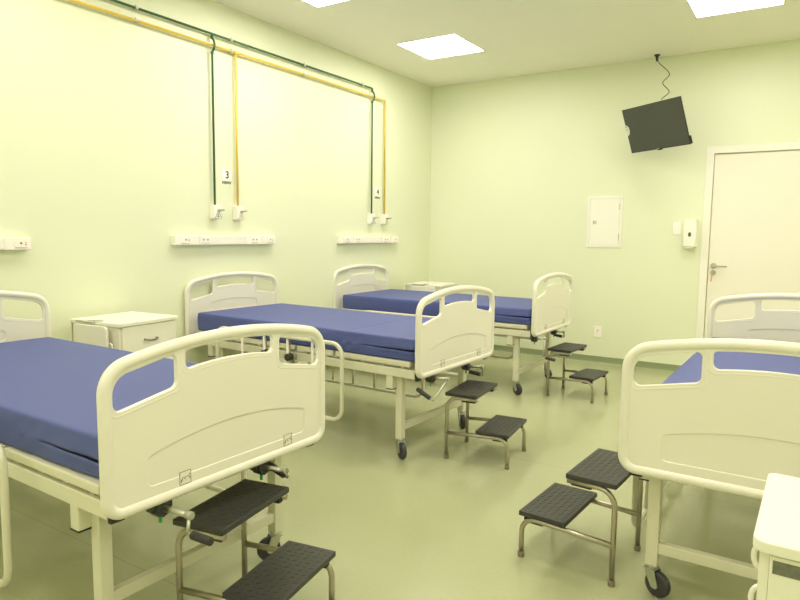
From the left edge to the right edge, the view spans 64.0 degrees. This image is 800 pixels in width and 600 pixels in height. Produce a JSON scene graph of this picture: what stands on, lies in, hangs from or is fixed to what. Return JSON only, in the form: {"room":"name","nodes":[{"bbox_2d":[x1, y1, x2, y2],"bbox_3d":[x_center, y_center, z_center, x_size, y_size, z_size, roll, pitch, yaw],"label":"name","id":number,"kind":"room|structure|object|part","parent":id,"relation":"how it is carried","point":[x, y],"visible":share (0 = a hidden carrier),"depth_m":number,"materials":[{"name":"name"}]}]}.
{"room":"hospital room","nodes":[
{"label":"hospital room","id":0,"kind":"room"},
{"bbox_2d":[0,0,431,363],"bbox_3d":[-1.965,-0.640,4.089,0.100,3.003,8.617,4,7,33],"label":"wall","id":1,"kind":"structure","parent":0,"point":[106,139],"depth_m":4.59,"materials":[{"name":"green paint"}]},
{"bbox_2d":[0,238,30,249],"bbox_3d":[-2.416,-0.285,3.284,0.056,0.070,1.000,4,7,33],"label":"strip","id":2,"kind":"object","parent":1,"relation":"attached to","point":[5,243],"visible":1,"depth_m":3.61,"materials":[{"name":"white plastic"}]},
{"bbox_3d":[-2.155,-0.319,3.640,0.003,0.042,0.072,4,7,33],"label":"plate","id":3,"kind":"part","parent":2,"relation":"part of","materials":[{"name":"white plastic"}]},
{"bbox_2d":[209,204,224,218],"bbox_3d":[-1.370,-0.663,4.821,0.110,0.111,0.074,4,7,33],"label":"outlet","id":4,"kind":"object","parent":1,"relation":"attached to","point":[214,210],"visible":1,"depth_m":4.81,"materials":[{"name":"white plastic"}]},
{"bbox_2d":[171,235,274,244],"bbox_3d":[-1.334,-0.463,4.952,0.056,0.070,1.000,4,7,33],"label":"strip","id":5,"kind":"object","parent":1,"relation":"attached to","point":[175,239],"visible":1,"depth_m":4.86,"materials":[{"name":"white plastic"}]},
{"bbox_3d":[-1.536,-0.429,4.594,0.003,0.042,0.072,4,7,33],"label":"plate","id":6,"kind":"part","parent":5,"relation":"part of","materials":[{"name":"white plastic"}]},
{"bbox_3d":[-1.439,-0.443,4.744,0.003,0.042,0.072,4,7,33],"label":"plate","id":7,"kind":"part","parent":5,"relation":"part of","materials":[{"name":"white plastic"}]},
{"bbox_3d":[-1.170,-0.483,5.160,0.003,0.042,0.072,4,7,33],"label":"plate","id":8,"kind":"part","parent":5,"relation":"part of","materials":[{"name":"white plastic"}]},
{"bbox_2d":[221,168,231,183],"bbox_3d":[-1.337,-0.952,4.935,0.005,0.115,0.098,4,7,33],"label":"number sign","id":9,"kind":"object","parent":1,"relation":"attached to","point":[225,173],"visible":1,"depth_m":4.93,"materials":[{"name":"white plastic"}]},
{"bbox_2d":[68,0,385,213],"bbox_3d":[-1.681,-1.262,4.324,0.042,1.192,5.617,4,7,33],"label":"gas pipe","id":10,"kind":"object","parent":1,"relation":"attached to","point":[136,20],"visible":1,"depth_m":4.95,"materials":[{"name":"yellow metal"}]},
{"bbox_2d":[233,206,246,219],"bbox_3d":[-1.246,-0.682,5.013,0.110,0.111,0.074,4,7,33],"label":"outlet","id":11,"kind":"object","parent":1,"relation":"attached to","point":[238,211],"visible":1,"depth_m":5.00,"materials":[{"name":"white plastic"}]},
{"bbox_2d":[110,0,374,213],"bbox_3d":[-1.733,-1.292,4.217,0.065,1.268,5.388,4,7,33],"label":"gas pipe","id":12,"kind":"object","parent":1,"relation":"attached to","point":[135,7],"visible":1,"depth_m":4.79,"materials":[{"name":"green metal"}]},
{"bbox_2d":[325,360,359,370],"bbox_3d":[-1.931,0.822,4.207,0.022,0.070,8.417,4,7,33],"label":"baseboard","id":13,"kind":"structure","parent":1,"relation":"attached to","point":[327,367],"depth_m":6.14,"materials":[{"name":"green"}]},
{"bbox_2d":[337,236,397,243],"bbox_3d":[-0.308,-0.615,6.537,0.056,0.070,1.000,4,7,33],"label":"strip","id":14,"kind":"object","parent":1,"relation":"attached to","point":[340,239],"visible":1,"depth_m":6.46,"materials":[{"name":"white plastic"}]},
{"bbox_2d":[367,213,378,223],"bbox_3d":[-0.268,-0.827,6.524,0.110,0.111,0.074,4,7,33],"label":"outlet","id":15,"kind":"object","parent":1,"relation":"attached to","point":[371,218],"visible":1,"depth_m":6.51,"materials":[{"name":"white plastic"}]},
{"bbox_2d":[375,187,379,198],"bbox_3d":[-0.234,-1.109,6.641,0.005,0.115,0.098,4,7,33],"label":"number sign","id":16,"kind":"object","parent":1,"relation":"attached to","point":[377,190],"visible":1,"depth_m":6.63,"materials":[{"name":"white plastic"}]},
{"bbox_2d":[380,214,391,224],"bbox_3d":[-0.141,-0.845,6.720,0.110,0.111,0.074,4,7,33],"label":"outlet","id":17,"kind":"object","parent":1,"relation":"attached to","point":[384,218],"visible":1,"depth_m":6.71,"materials":[{"name":"white plastic"}]},
{"bbox_2d":[0,351,761,599],"bbox_3d":[0.748,1.115,2.501,6.600,0.100,8.617,4,7,33],"label":"floor","id":18,"kind":"structure","parent":0,"point":[423,525],"depth_m":2.96,"materials":[{"name":"green plastic"}]},
{"bbox_2d":[70,311,177,358],"bbox_3d":[-1.701,0.489,3.977,0.458,0.786,0.494,4,7,27],"label":"nightstand","id":19,"kind":"object","parent":18,"relation":"on","point":[131,331],"visible":0.37,"depth_m":3.79,"materials":[{"name":"white laminate"}]},
{"bbox_2d":[73,320,112,347],"bbox_3d":[-1.784,0.329,3.760,0.314,0.426,0.093,4,7,33],"label":"tray","id":20,"kind":"object","parent":19,"relation":"on","point":[93,332],"depth_m":3.72,"materials":[{"name":"beige plastic"}]},
{"bbox_3d":[-1.518,0.239,3.881,0.016,0.193,0.396,4,7,27],"label":"drawer","id":21,"kind":"part","parent":19,"relation":"part of","materials":[{"name":"white laminate"}]},
{"bbox_3d":[-1.500,0.236,3.871,0.032,0.016,0.102,4,7,27],"label":"handle","id":22,"kind":"part","parent":19,"relation":"part of","materials":[{"name":"silver metal"}]},
{"bbox_2d":[0,290,324,599],"bbox_3d":[-1.306,0.525,2.630,2.273,1.000,1.060,5,7,34],"label":"hospital bed","id":23,"kind":"object","parent":18,"relation":"on","point":[221,418],"visible":0.88,"depth_m":2.01,"materials":[{"name":"beige plastic"}]},
{"bbox_3d":[-1.678,0.635,2.280,1.145,0.490,0.025,5,7,34],"label":"rail","id":24,"kind":"part","parent":23,"relation":"part of","materials":[{"name":"beige paint"}]},
{"bbox_3d":[-2.229,0.201,3.227,0.036,0.500,0.926,5,7,34],"label":"headboard","id":25,"kind":"part","parent":23,"relation":"part of","materials":[{"name":"beige plastic"}]},
{"bbox_3d":[-1.396,0.497,2.693,1.953,0.050,0.860,5,7,34],"label":"frame","id":26,"kind":"part","parent":23,"relation":"part of","materials":[{"name":"beige paint"}]},
{"bbox_2d":[0,337,195,478],"bbox_3d":[-1.374,0.361,2.666,1.900,0.133,0.872,4,7,33],"label":"mattress","id":27,"kind":"object","parent":23,"relation":"on","point":[48,385],"visible":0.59,"depth_m":2.31,"materials":[{"name":"blue fabric"}]},
{"bbox_3d":[-0.905,0.792,1.950,0.043,0.393,0.043,5,7,34],"label":"leg","id":28,"kind":"part","parent":23,"relation":"part of","materials":[{"name":"beige paint"}]},
{"bbox_3d":[-0.556,0.336,2.112,0.036,0.500,0.926,5,7,34],"label":"footboard","id":29,"kind":"part","parent":23,"relation":"part of","materials":[{"name":"beige plastic"}]},
{"bbox_3d":[-1.161,0.621,3.154,1.145,0.490,0.025,5,7,34],"label":"rail","id":30,"kind":"part","parent":23,"relation":"part of","materials":[{"name":"white metal"}]},
{"bbox_3d":[-0.499,0.735,2.553,0.043,0.393,0.043,5,7,34],"label":"leg","id":31,"kind":"part","parent":23,"relation":"part of","materials":[{"name":"beige paint"}]},
{"bbox_2d":[173,479,335,599],"bbox_3d":[-0.475,0.886,2.151,0.397,0.399,0.375,3,6,23],"label":"step stool","id":32,"kind":"object","parent":18,"relation":"on","point":[290,566],"visible":0.99,"depth_m":2.11,"materials":[{"name":"black rubber"}]},
{"bbox_3d":[-0.542,0.909,1.996,0.391,0.372,0.021,3,6,23],"label":"frame","id":33,"kind":"part","parent":32,"relation":"part of","materials":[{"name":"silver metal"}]},
{"bbox_3d":[-0.409,0.879,2.307,0.391,0.372,0.021,3,6,23],"label":"frame","id":34,"kind":"part","parent":32,"relation":"part of","materials":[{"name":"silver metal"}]},
{"bbox_2d":[184,271,494,458],"bbox_3d":[-0.436,0.346,4.463,2.145,1.000,1.052,5,7,35],"label":"hospital bed","id":35,"kind":"object","parent":18,"relation":"on","point":[462,334],"visible":0.75,"depth_m":3.97,"materials":[{"name":"beige paint"}]},
{"bbox_3d":[-1.278,0.512,4.620,0.043,0.393,0.043,5,7,35],"label":"leg","id":36,"kind":"part","parent":35,"relation":"part of","materials":[{"name":"beige paint"}]},
{"bbox_3d":[-1.299,0.025,5.035,0.036,0.500,0.926,5,7,35],"label":"headboard","id":37,"kind":"part","parent":35,"relation":"part of","materials":[{"name":"beige plastic"}]},
{"bbox_3d":[-0.805,0.455,4.117,1.145,0.490,0.025,5,7,35],"label":"rail","id":38,"kind":"part","parent":35,"relation":"part of","materials":[{"name":"beige paint"}]},
{"bbox_3d":[-0.699,0.359,4.030,0.048,0.048,0.042,5,7,35],"label":"rail knob","id":39,"kind":"part","parent":35,"relation":"part of","materials":[{"name":"black plastic"}]},
{"bbox_3d":[-0.862,0.455,5.217,0.043,0.393,0.043,5,7,35],"label":"leg","id":40,"kind":"part","parent":35,"relation":"part of","materials":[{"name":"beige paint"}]},
{"bbox_3d":[-0.475,0.323,4.488,1.953,0.050,0.860,5,7,35],"label":"frame","id":41,"kind":"part","parent":35,"relation":"part of","materials":[{"name":"beige paint"}]},
{"bbox_2d":[198,303,431,361],"bbox_3d":[-0.453,0.186,4.460,1.900,0.133,0.872,5,7,35],"label":"mattress","id":42,"kind":"object","parent":35,"relation":"on","point":[392,336],"visible":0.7,"depth_m":4.23,"materials":[{"name":"blue fabric"}]},
{"bbox_3d":[-0.290,0.447,4.985,1.145,0.490,0.025,5,7,35],"label":"rail","id":43,"kind":"part","parent":35,"relation":"part of","materials":[{"name":"white metal"}]},
{"bbox_3d":[0.003,0.619,3.736,0.043,0.393,0.043,5,7,35],"label":"leg","id":44,"kind":"part","parent":35,"relation":"part of","materials":[{"name":"beige paint"}]},
{"bbox_3d":[0.356,0.163,3.893,0.036,0.500,0.926,5,7,35],"label":"footboard","id":45,"kind":"part","parent":35,"relation":"part of","materials":[{"name":"beige plastic"}]},
{"bbox_3d":[0.419,0.562,4.333,0.043,0.393,0.043,5,7,35],"label":"leg","id":46,"kind":"part","parent":35,"relation":"part of","materials":[{"name":"beige paint"}]},
{"bbox_2d":[406,281,457,291],"bbox_3d":[0.348,0.198,7.020,0.458,0.786,0.494,4,7,27],"label":"nightstand","id":47,"kind":"object","parent":18,"relation":"on","point":[429,286],"visible":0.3,"depth_m":6.82,"materials":[{"name":"white laminate"}]},
{"bbox_2d":[411,284,435,291],"bbox_3d":[0.266,0.039,6.803,0.314,0.426,0.093,4,7,33],"label":"tray","id":48,"kind":"object","parent":47,"relation":"on","point":[416,287],"depth_m":6.77,"materials":[{"name":"beige plastic"}]},
{"bbox_2d":[333,264,572,394],"bbox_3d":[0.520,0.203,5.954,2.209,1.000,1.052,4,7,33],"label":"hospital bed","id":49,"kind":"object","parent":18,"relation":"on","point":[552,310],"visible":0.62,"depth_m":5.48,"materials":[{"name":"beige paint"}]},
{"bbox_3d":[-0.388,-0.117,6.515,0.036,0.500,0.926,4,7,33],"label":"headboard","id":50,"kind":"part","parent":49,"relation":"part of","materials":[{"name":"beige plastic"}]},
{"bbox_3d":[0.110,0.369,5.636,1.145,0.490,0.025,4,7,33],"label":"rail","id":51,"kind":"part","parent":49,"relation":"part of","materials":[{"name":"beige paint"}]},
{"bbox_2d":[343,289,531,324],"bbox_3d":[0.476,0.041,5.968,1.900,0.133,0.872,4,7,33],"label":"mattress","id":52,"kind":"object","parent":49,"relation":"on","point":[513,310],"visible":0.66,"depth_m":5.79,"materials":[{"name":"blue fabric"}]},
{"bbox_3d":[0.639,0.302,6.487,1.145,0.490,0.025,4,7,33],"label":"rail","id":53,"kind":"part","parent":49,"relation":"part of","materials":[{"name":"white metal"}]},
{"bbox_3d":[0.454,0.178,5.995,1.953,0.050,0.860,4,7,33],"label":"frame","id":54,"kind":"part","parent":49,"relation":"part of","materials":[{"name":"beige paint"}]},
{"bbox_3d":[0.956,0.472,5.259,0.043,0.393,0.043,4,7,33],"label":"leg","id":55,"kind":"part","parent":49,"relation":"part of","materials":[{"name":"beige paint"}]},
{"bbox_3d":[1.353,0.414,5.869,0.043,0.393,0.043,4,7,33],"label":"leg","id":56,"kind":"part","parent":49,"relation":"part of","materials":[{"name":"beige paint"}]},
{"bbox_3d":[1.302,0.015,5.427,0.036,0.500,0.926,4,7,33],"label":"footboard","id":57,"kind":"part","parent":49,"relation":"part of","materials":[{"name":"beige plastic"}]},
{"bbox_2d":[444,380,526,469],"bbox_3d":[0.515,0.726,3.811,0.397,0.399,0.375,4,7,27],"label":"step stool","id":58,"kind":"object","parent":18,"relation":"on","point":[499,428],"visible":1,"depth_m":3.73,"materials":[{"name":"black rubber"}]},
{"bbox_3d":[0.438,0.749,3.661,0.391,0.372,0.021,4,7,27],"label":"frame","id":59,"kind":"part","parent":58,"relation":"part of","materials":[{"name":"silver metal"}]},
{"bbox_3d":[0.592,0.719,3.963,0.391,0.372,0.021,4,7,27],"label":"frame","id":60,"kind":"part","parent":58,"relation":"part of","materials":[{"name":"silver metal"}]},
{"bbox_2d":[546,342,607,403],"bbox_3d":[1.461,0.588,5.259,0.397,0.399,0.375,5,7,35],"label":"step stool","id":61,"kind":"object","parent":18,"relation":"on","point":[587,376],"visible":0.99,"depth_m":5.20,"materials":[{"name":"black rubber"}]},
{"bbox_3d":[1.362,0.608,5.122,0.391,0.372,0.021,5,7,35],"label":"frame","id":62,"kind":"part","parent":61,"relation":"part of","materials":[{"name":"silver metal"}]},
{"bbox_3d":[1.560,0.582,5.397,0.391,0.372,0.021,5,7,35],"label":"frame","id":63,"kind":"part","parent":61,"relation":"part of","materials":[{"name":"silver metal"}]},
{"bbox_2d":[517,448,642,586],"bbox_3d":[0.747,0.851,2.634,0.397,0.399,0.375,5,7,36],"label":"step stool","id":64,"kind":"object","parent":18,"relation":"on","point":[559,504],"visible":0.93,"depth_m":2.57,"materials":[{"name":"black rubber"}]},
{"bbox_3d":[0.647,0.871,2.498,0.391,0.372,0.021,5,7,36],"label":"frame","id":65,"kind":"part","parent":64,"relation":"part of","materials":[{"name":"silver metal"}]},
{"bbox_3d":[0.847,0.845,2.772,0.391,0.372,0.021,5,7,36],"label":"frame","id":66,"kind":"part","parent":64,"relation":"part of","materials":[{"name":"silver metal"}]},
{"bbox_2d":[618,293,799,597],"bbox_3d":[1.690,0.541,2.815,1.060,1.000,2.051,4,7,33],"label":"hospital bed","id":67,"kind":"object","parent":18,"relation":"on","point":[727,430],"visible":0.97,"depth_m":2.08,"materials":[{"name":"beige paint"}]},
{"bbox_3d":[1.304,0.703,3.171,0.025,0.490,1.145,4,7,33],"label":"rail","id":68,"kind":"part","parent":67,"relation":"part of","materials":[{"name":"white metal"}]},
{"bbox_3d":[0.928,0.774,2.333,0.043,0.393,0.043,5,7,33],"label":"leg","id":69,"kind":"part","parent":67,"relation":"part of","materials":[{"name":"beige paint"}]},
{"bbox_3d":[1.146,0.373,1.948,0.926,0.500,0.036,5,7,33],"label":"footboard","id":70,"kind":"part","parent":67,"relation":"part of","materials":[{"name":"beige plastic"}]},
{"bbox_2d":[662,337,799,383],"bbox_3d":[1.683,0.385,2.777,0.872,0.133,1.900,4,7,33],"label":"mattress","id":71,"kind":"object","parent":67,"relation":"on","point":[690,371],"visible":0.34,"depth_m":2.97,"materials":[{"name":"blue fabric"}]},
{"bbox_3d":[2.247,0.212,3.627,0.926,0.500,0.036,5,7,33],"label":"headboard","id":72,"kind":"part","parent":67,"relation":"part of","materials":[{"name":"beige plastic"}]},
{"bbox_2d":[748,473,799,599],"bbox_3d":[0.915,0.801,1.213,0.459,0.794,0.426,5,7,33],"label":"nightstand","id":73,"kind":"object","parent":18,"relation":"on","point":[776,535],"visible":1,"depth_m":1.16,"materials":[{"name":"white plastic"}]},
{"bbox_3d":[0.823,0.560,1.040,0.396,0.193,0.016,5,7,33],"label":"drawer","id":74,"kind":"part","parent":73,"relation":"part of","materials":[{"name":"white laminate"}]},
{"bbox_2d":[213,0,799,86],"bbox_3d":[0.784,-1.971,2.182,6.600,0.100,8.617,4,7,33],"label":"ceiling","id":75,"kind":"structure","parent":0,"point":[517,37],"depth_m":5.29,"materials":[{"name":"paint"}]},
{"bbox_2d":[301,0,349,7],"bbox_3d":[-0.533,-2.185,4.420,0.600,0.046,0.600,4,7,33],"label":"ceiling light","id":76,"kind":"object","parent":75,"relation":"attached to","point":[316,3],"visible":1,"depth_m":4.73,"materials":[{"name":"white plastic"}]},
{"bbox_2d":[305,0,342,5],"bbox_3d":[-0.533,-2.172,4.421,0.576,0.008,0.576,4,7,33],"label":"diffuser","id":77,"kind":"object","parent":76,"relation":"attached to","point":[312,2],"depth_m":4.73,"materials":[{"name":"white plastic"}]},
{"bbox_2d":[396,33,484,59],"bbox_3d":[0.376,-2.319,5.823,0.600,0.046,0.600,4,7,33],"label":"ceiling light","id":78,"kind":"object","parent":75,"relation":"attached to","point":[448,45],"visible":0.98,"depth_m":5.81,"materials":[{"name":"white plastic"}]},
{"bbox_2d":[654,54,669,99],"bbox_3d":[2.382,-2.022,5.793,0.098,0.509,0.500,2,6,11],"label":"cable","id":79,"kind":"object","parent":75,"relation":"hanging from","point":[655,55],"visible":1,"depth_m":5.83,"materials":[{"name":"grey plastic"}]},
{"bbox_2d":[686,0,785,17],"bbox_3d":[2.385,-2.164,4.553,0.600,0.046,0.600,4,7,33],"label":"ceiling light","id":80,"kind":"object","parent":75,"relation":"attached to","point":[699,8],"visible":1,"depth_m":4.70,"materials":[{"name":"white plastic"}]},
{"bbox_2d":[429,39,799,364],"bbox_3d":[3.073,-0.769,5.905,6.400,3.003,0.100,4,7,33],"label":"wall","id":81,"kind":"structure","parent":0,"point":[516,162],"depth_m":6.53,"materials":[{"name":"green paint"}]},
{"bbox_2d":[493,345,680,371],"bbox_3d":[3.023,0.694,6.004,6.400,0.070,0.022,4,7,33],"label":"baseboard","id":82,"kind":"structure","parent":81,"relation":"attached to","point":[508,349],"depth_m":6.65,"materials":[{"name":"green"}]},
{"bbox_2d":[594,326,601,337],"bbox_3d":[2.042,0.331,6.611,0.080,0.120,0.012,4,7,33],"label":"wall socket","id":83,"kind":"object","parent":81,"relation":"attached to","point":[597,329],"visible":1,"depth_m":6.61,"materials":[{"name":"white plastic"}]},
{"bbox_2d":[586,196,623,247],"bbox_3d":[2.071,-0.792,6.483,0.350,0.516,0.014,4,7,33],"label":"access panel","id":84,"kind":"object","parent":81,"relation":"attached to","point":[604,216],"visible":1,"depth_m":6.48,"materials":[{"name":"white paint"}]},
{"bbox_2d":[622,96,692,152],"bbox_3d":[2.449,-1.562,5.816,0.482,0.400,0.721,-2,6,-22],"label":"television","id":85,"kind":"object","parent":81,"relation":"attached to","point":[659,125],"visible":1,"depth_m":5.72,"materials":[{"name":"black plastic"}]},
{"bbox_2d":[672,222,681,234],"bbox_3d":[2.648,-0.686,6.120,0.076,0.120,0.012,4,7,33],"label":"light switch","id":86,"kind":"object","parent":81,"relation":"attached to","point":[676,225],"visible":1,"depth_m":6.12,"materials":[{"name":"white plastic"}]},
{"bbox_2d":[683,220,697,248],"bbox_3d":[2.732,-0.620,6.022,0.112,0.267,0.098,4,7,33],"label":"soap dispenser","id":87,"kind":"object","parent":81,"relation":"attached to","point":[690,231],"visible":1,"depth_m":5.98,"materials":[{"name":"white plastic"}]},
{"bbox_2d":[695,141,799,352],"bbox_3d":[3.320,-0.318,5.751,1.134,2.142,0.162,4,7,33],"label":"door","id":88,"kind":"structure","parent":81,"relation":"in","point":[750,240],"depth_m":5.80,"materials":[{"name":"white wood"}]},
{"bbox_3d":[2.953,-0.315,5.933,0.143,0.052,0.068,4,7,33],"label":"handle","id":89,"kind":"part","parent":88,"relation":"part of","materials":[{"name":"silver metal"}]}
]}

